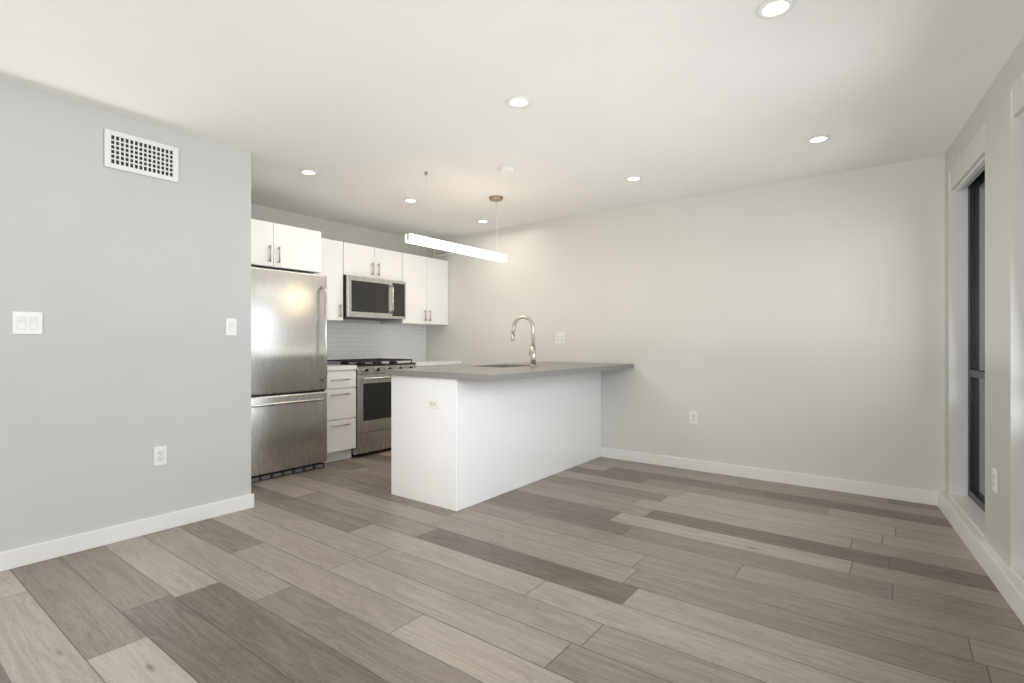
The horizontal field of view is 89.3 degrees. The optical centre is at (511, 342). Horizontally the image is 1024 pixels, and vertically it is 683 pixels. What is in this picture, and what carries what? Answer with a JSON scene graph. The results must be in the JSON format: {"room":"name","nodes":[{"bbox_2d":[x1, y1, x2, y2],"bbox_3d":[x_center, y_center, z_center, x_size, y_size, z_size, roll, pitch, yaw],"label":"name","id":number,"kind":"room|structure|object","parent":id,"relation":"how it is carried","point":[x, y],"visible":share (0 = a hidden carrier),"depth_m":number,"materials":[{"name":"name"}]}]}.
{"room":"kitchen","nodes":[
{"label":"kitchen","id":0,"kind":"room"},
{"bbox_2d":[0,80,250,551],"bbox_3d":[-3.693,-0.087,2.259,1.420,2.455,4.390,0,0,37],"label":"wall","id":1,"kind":"structure","parent":0,"point":[134,289],"depth_m":2.96,"materials":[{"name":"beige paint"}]},
{"bbox_2d":[12,311,42,333],"bbox_3d":[-2.493,-0.103,2.667,0.010,0.115,0.116,0,0,37],"label":"light switch","id":2,"kind":"object","parent":1,"relation":"attached to","point":[27,322],"visible":1,"depth_m":2.67,"materials":[{"name":"white plastic"}]},
{"bbox_2d":[0,494,253,571],"bbox_3d":[-3.111,1.093,1.839,0.015,0.095,4.395,0,0,37],"label":"baseboard","id":3,"kind":"structure","parent":1,"relation":"attached to","point":[31,554],"depth_m":2.96,"materials":[{"name":"white wood"}]},
{"bbox_2d":[104,128,177,182],"bbox_3d":[-2.189,-1.105,3.074,0.009,0.215,0.375,0,0,37],"label":"return air vent","id":4,"kind":"object","parent":1,"relation":"attached to","point":[132,154],"visible":1,"depth_m":3.06,"materials":[{"name":"white metal"}]},
{"bbox_2d":[154,446,166,465],"bbox_3d":[-2.136,0.685,3.146,0.008,0.115,0.070,0,0,37],"label":"electrical outlet","id":5,"kind":"object","parent":1,"relation":"attached to","point":[160,455],"visible":1,"depth_m":3.14,"materials":[{"name":"white plastic"}]},
{"bbox_2d":[226,318,236,335],"bbox_3d":[-1.885,-0.108,3.479,0.010,0.115,0.070,0,0,37],"label":"light switch","id":6,"kind":"object","parent":1,"relation":"attached to","point":[231,326],"visible":1,"depth_m":3.48,"materials":[{"name":"white plastic"}]},
{"bbox_2d":[251,204,426,361],"bbox_3d":[-1.989,-0.087,5.619,0.120,2.455,3.030,0,0,37],"label":"wall","id":7,"kind":"structure","parent":0,"point":[336,231],"depth_m":5.70,"materials":[{"name":"beige paint"}]},
{"bbox_2d":[251,219,320,273],"bbox_3d":[-2.267,-0.833,4.571,0.684,0.375,0.910,0,0,37],"label":"upper cabinet","id":8,"kind":"object","parent":7,"relation":"attached to","point":[276,246],"visible":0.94,"depth_m":4.47,"materials":[{"name":"white wood"}]},
{"bbox_2d":[316,238,342,320],"bbox_3d":[-1.963,-0.625,5.193,0.424,0.800,0.380,0,0,37],"label":"upper cabinet","id":9,"kind":"object","parent":7,"relation":"attached to","point":[332,260],"visible":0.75,"depth_m":5.15,"materials":[{"name":"white wood"}]},
{"bbox_2d":[343,242,401,280],"bbox_3d":[-1.615,-0.859,5.657,0.424,0.333,0.770,0,0,37],"label":"upper cabinet","id":10,"kind":"object","parent":7,"relation":"attached to","point":[366,261],"visible":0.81,"depth_m":5.52,"materials":[{"name":"white wood"}]},
{"bbox_2d":[343,275,405,320],"bbox_3d":[-1.583,-0.474,5.633,0.503,0.427,0.762,0,0,37],"label":"microwave","id":11,"kind":"object","parent":10,"relation":"attached to","point":[370,298],"visible":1,"depth_m":5.47,"materials":[{"name":"silver metal"}]},
{"bbox_2d":[327,322,426,362],"bbox_3d":[-1.677,-0.003,5.932,0.003,0.443,1.906,0,0,37],"label":"backsplash","id":12,"kind":"structure","parent":7,"relation":"attached to","point":[359,341],"depth_m":6.04,"materials":[{"name":"tile"}]},
{"bbox_2d":[380,253,447,325],"bbox_3d":[-1.158,-0.625,6.268,0.424,0.800,0.746,0,0,37],"label":"upper cabinet","id":13,"kind":"object","parent":7,"relation":"attached to","point":[425,279],"visible":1,"depth_m":6.15,"materials":[{"name":"white wood"}]},
{"bbox_2d":[0,450,1023,682],"bbox_3d":[-0.781,1.190,1.960,6.800,0.100,7.600,0,0,37],"label":"floor","id":14,"kind":"structure","parent":0,"point":[352,569],"depth_m":2.37,"materials":[{"name":"grey wood"}]},
{"bbox_2d":[251,267,326,482],"bbox_3d":[-2.224,0.260,4.558,0.768,1.760,0.940,0,0,37],"label":"refrigerator","id":15,"kind":"object","parent":14,"relation":"on","point":[288,372],"visible":0.58,"depth_m":4.43,"materials":[{"name":"grey metal"}]},
{"bbox_2d":[324,364,356,462],"bbox_3d":[-1.879,0.680,5.130,0.634,0.920,0.380,0,0,37],"label":"base cabinet","id":16,"kind":"object","parent":14,"relation":"on","point":[340,390],"visible":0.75,"depth_m":4.98,"materials":[{"name":"white wood"}]},
{"bbox_2d":[327,358,415,456],"bbox_3d":[-1.516,0.659,5.583,0.670,0.962,0.764,0,0,37],"label":"range","id":17,"kind":"object","parent":14,"relation":"on","point":[373,407],"visible":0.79,"depth_m":5.29,"materials":[{"name":"silver metal"}]},
{"bbox_2d":[387,360,461,367],"bbox_3d":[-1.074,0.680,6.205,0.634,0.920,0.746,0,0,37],"label":"countertop","id":18,"kind":"structure","parent":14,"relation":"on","point":[428,363],"depth_m":6.11,"materials":[{"name":"white stone"}]},
{"bbox_2d":[391,377,512,510],"bbox_3d":[-0.457,0.691,3.953,0.670,0.898,0.620,0,0,37],"label":"base cabinet","id":19,"kind":"object","parent":14,"relation":"on","point":[484,432],"depth_m":3.71,"materials":[{"name":"white wood"}]},
{"bbox_2d":[427,398,438,408],"bbox_3d":[-0.553,0.425,3.632,0.115,0.070,0.008,0,0,37],"label":"electrical outlet","id":20,"kind":"object","parent":19,"relation":"attached to","point":[432,403],"visible":1,"depth_m":3.63,"materials":[{"name":"white plastic"}]},
{"bbox_2d":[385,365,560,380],"bbox_3d":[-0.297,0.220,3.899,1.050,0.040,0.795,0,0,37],"label":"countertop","id":21,"kind":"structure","parent":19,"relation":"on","point":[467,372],"depth_m":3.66,"materials":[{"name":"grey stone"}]},
{"bbox_2d":[513,377,556,489],"bbox_3d":[-0.091,0.691,4.441,0.670,0.898,0.600,0,0,37],"label":"base cabinet","id":22,"kind":"object","parent":14,"relation":"on","point":[534,398],"depth_m":4.25,"materials":[{"name":"white wood"}]},
{"bbox_2d":[497,365,592,376],"bbox_3d":[0.100,0.220,4.429,1.050,0.040,0.530,0,0,37],"label":"countertop","id":23,"kind":"structure","parent":22,"relation":"on","point":[564,368],"depth_m":4.23,"materials":[{"name":"grey stone"}]},
{"bbox_2d":[511,316,536,366],"bbox_3d":[0.084,-0.018,4.413,0.260,0.434,0.098,0,0,37],"label":"faucet","id":24,"kind":"object","parent":23,"relation":"on","point":[532,351],"visible":1,"depth_m":4.36,"materials":[{"name":"silver metal"}]},
{"bbox_2d":[557,373,580,472],"bbox_3d":[0.224,0.691,4.861,0.670,0.898,0.450,0,0,37],"label":"base cabinet","id":25,"kind":"object","parent":14,"relation":"on","point":[569,386],"depth_m":4.69,"materials":[{"name":"white wood"}]},
{"bbox_2d":[505,361,632,372],"bbox_3d":[0.507,0.220,4.972,1.050,0.040,0.827,0,0,37],"label":"countertop","id":26,"kind":"structure","parent":25,"relation":"on","point":[597,367],"depth_m":4.83,"materials":[{"name":"grey stone"}]},
{"bbox_2d":[581,373,600,463],"bbox_3d":[0.493,0.691,5.220,0.670,0.898,0.447,0,0,37],"label":"base cabinet","id":27,"kind":"object","parent":14,"relation":"on","point":[590,382],"depth_m":5.02,"materials":[{"name":"white wood"}]},
{"bbox_2d":[0,0,1023,238],"bbox_3d":[-0.781,-1.365,1.960,6.800,0.100,7.600,0,0,37],"label":"ceiling","id":28,"kind":"structure","parent":0,"point":[370,112],"depth_m":2.67,"materials":[{"name":"white paint"}]},
{"bbox_2d":[300,169,316,175],"bbox_3d":[-1.565,-1.311,3.983,0.128,0.006,0.128,0,0,37],"label":"recessed light","id":29,"kind":"object","parent":28,"relation":"in","point":[308,172],"visible":1,"depth_m":3.98,"materials":[{"name":"white plastic"}]},
{"bbox_2d":[403,199,417,202],"bbox_3d":[-0.935,-1.311,4.773,0.128,0.006,0.128,0,0,37],"label":"recessed light","id":30,"kind":"object","parent":28,"relation":"in","point":[410,200],"visible":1,"depth_m":4.76,"materials":[{"name":"white plastic"}]},
{"bbox_2d":[405,172,506,261],"bbox_3d":[-0.422,-1.031,4.308,0.128,0.566,1.170,0,0,37],"label":"linear pendant light","id":31,"kind":"object","parent":28,"relation":"hanging from","point":[415,239],"visible":1,"depth_m":4.23,"materials":[{"name":"white metal"}]},
{"bbox_2d":[477,220,488,222],"bbox_3d":[-0.316,-1.311,5.584,0.128,0.006,0.128,0,0,37],"label":"recessed light","id":32,"kind":"object","parent":28,"relation":"in","point":[482,221],"visible":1,"depth_m":5.58,"materials":[{"name":"white plastic"}]},
{"bbox_2d":[499,165,514,173],"bbox_3d":[-0.037,-1.298,3.888,0.124,0.031,0.124,0,0,37],"label":"smoke detector","id":33,"kind":"object","parent":28,"relation":"attached to","point":[506,169],"visible":1,"depth_m":3.85,"materials":[{"name":"white plastic"}]},
{"bbox_2d":[507,96,530,107],"bbox_3d":[0.038,-1.311,2.820,0.128,0.006,0.128,0,0,37],"label":"recessed light","id":34,"kind":"object","parent":28,"relation":"in","point":[519,102],"visible":1,"depth_m":2.82,"materials":[{"name":"white plastic"}]},
{"bbox_2d":[626,176,641,181],"bbox_3d":[0.971,-1.311,4.133,0.128,0.006,0.128,0,0,37],"label":"recessed light","id":35,"kind":"object","parent":28,"relation":"in","point":[633,178],"visible":0.94,"depth_m":4.13,"materials":[{"name":"white plastic"}]},
{"bbox_2d":[757,0,793,18],"bbox_3d":[1.031,-1.311,2.027,0.128,0.006,0.128,0,0,37],"label":"recessed light","id":36,"kind":"object","parent":28,"relation":"in","point":[770,9],"visible":1,"depth_m":2.03,"materials":[{"name":"white plastic"}]},
{"bbox_2d":[807,135,829,143],"bbox_3d":[1.972,-1.311,3.333,0.128,0.006,0.128,0,0,37],"label":"recessed light","id":37,"kind":"object","parent":28,"relation":"in","point":[818,139],"visible":0.94,"depth_m":3.33,"materials":[{"name":"white plastic"}]},
{"bbox_2d":[427,154,944,491],"bbox_3d":[1.052,-0.087,5.159,5.700,2.455,0.120,0,0,37],"label":"wall","id":38,"kind":"structure","parent":0,"point":[795,326],"depth_m":4.36,"materials":[{"name":"beige paint"}]},
{"bbox_2d":[434,248,454,256],"bbox_3d":[-0.852,-1.160,6.503,0.360,0.130,0.009,0,0,37],"label":"air vent","id":39,"kind":"object","parent":38,"relation":"in","point":[438,252],"visible":0.65,"depth_m":6.53,"materials":[{"name":"white metal"}]},
{"bbox_2d":[555,333,564,343],"bbox_3d":[0.509,-0.050,5.485,0.116,0.115,0.008,0,0,37],"label":"electrical outlet","id":40,"kind":"object","parent":38,"relation":"attached to","point":[559,338],"visible":1,"depth_m":5.48,"materials":[{"name":"white plastic"}]},
{"bbox_2d":[690,411,697,423],"bbox_3d":[1.630,0.670,4.645,0.070,0.115,0.008,0,0,37],"label":"electrical outlet","id":41,"kind":"object","parent":38,"relation":"attached to","point":[693,417],"visible":1,"depth_m":4.64,"materials":[{"name":"white plastic"}]},
{"bbox_2d":[601,447,936,505],"bbox_3d":[1.951,1.093,4.401,2.643,0.095,0.015,0,0,37],"label":"baseboard","id":42,"kind":"structure","parent":38,"relation":"attached to","point":[883,491],"depth_m":4.20,"materials":[{"name":"white wood"}]},
{"bbox_2d":[945,36,1023,582],"bbox_3d":[1.250,-0.087,0.388,0.250,2.455,7.650,0,0,31],"label":"wall","id":43,"kind":"structure","parent":0,"point":[998,523],"depth_m":2.56,"materials":[{"name":"beige paint"}]},
{"bbox_2d":[950,128,984,190],"bbox_3d":[2.774,-1.089,3.099,0.086,0.137,0.892,0,0,31],"label":"window blind","id":44,"kind":"object","parent":43,"relation":"attached to","point":[968,169],"visible":0.67,"depth_m":3.12,"materials":[{"name":"grey fabric"}]},
{"bbox_2d":[968,170,984,511],"bbox_3d":[2.840,-0.070,3.060,0.055,2.176,0.896,0,0,31],"label":"window","id":45,"kind":"structure","parent":43,"relation":"in","point":[976,340],"depth_m":3.37,"materials":[{"name":"grey glass"}]},
{"bbox_2d":[937,490,1023,624],"bbox_3d":[1.085,1.084,0.398,0.045,0.112,7.500,0,0,31],"label":"baseboard","id":46,"kind":"structure","parent":43,"relation":"attached to","point":[1008,583],"depth_m":2.58,"materials":[{"name":"white wood"}]},
{"bbox_2d":[992,467,997,492],"bbox_3d":[2.394,0.680,2.569,0.008,0.115,0.070,0,0,31],"label":"electrical outlet","id":47,"kind":"object","parent":43,"relation":"attached to","point":[994,480],"visible":1,"depth_m":2.56,"materials":[{"name":"white plastic"}]},
{"bbox_2d":[1013,77,1023,116],"bbox_3d":[2.100,-1.089,1.964,0.086,0.137,0.892,0,0,31],"label":"window blind","id":48,"kind":"object","parent":43,"relation":"attached to","point":[1018,100],"visible":1,"depth_m":2.30,"materials":[{"name":"grey fabric"}]}
]}

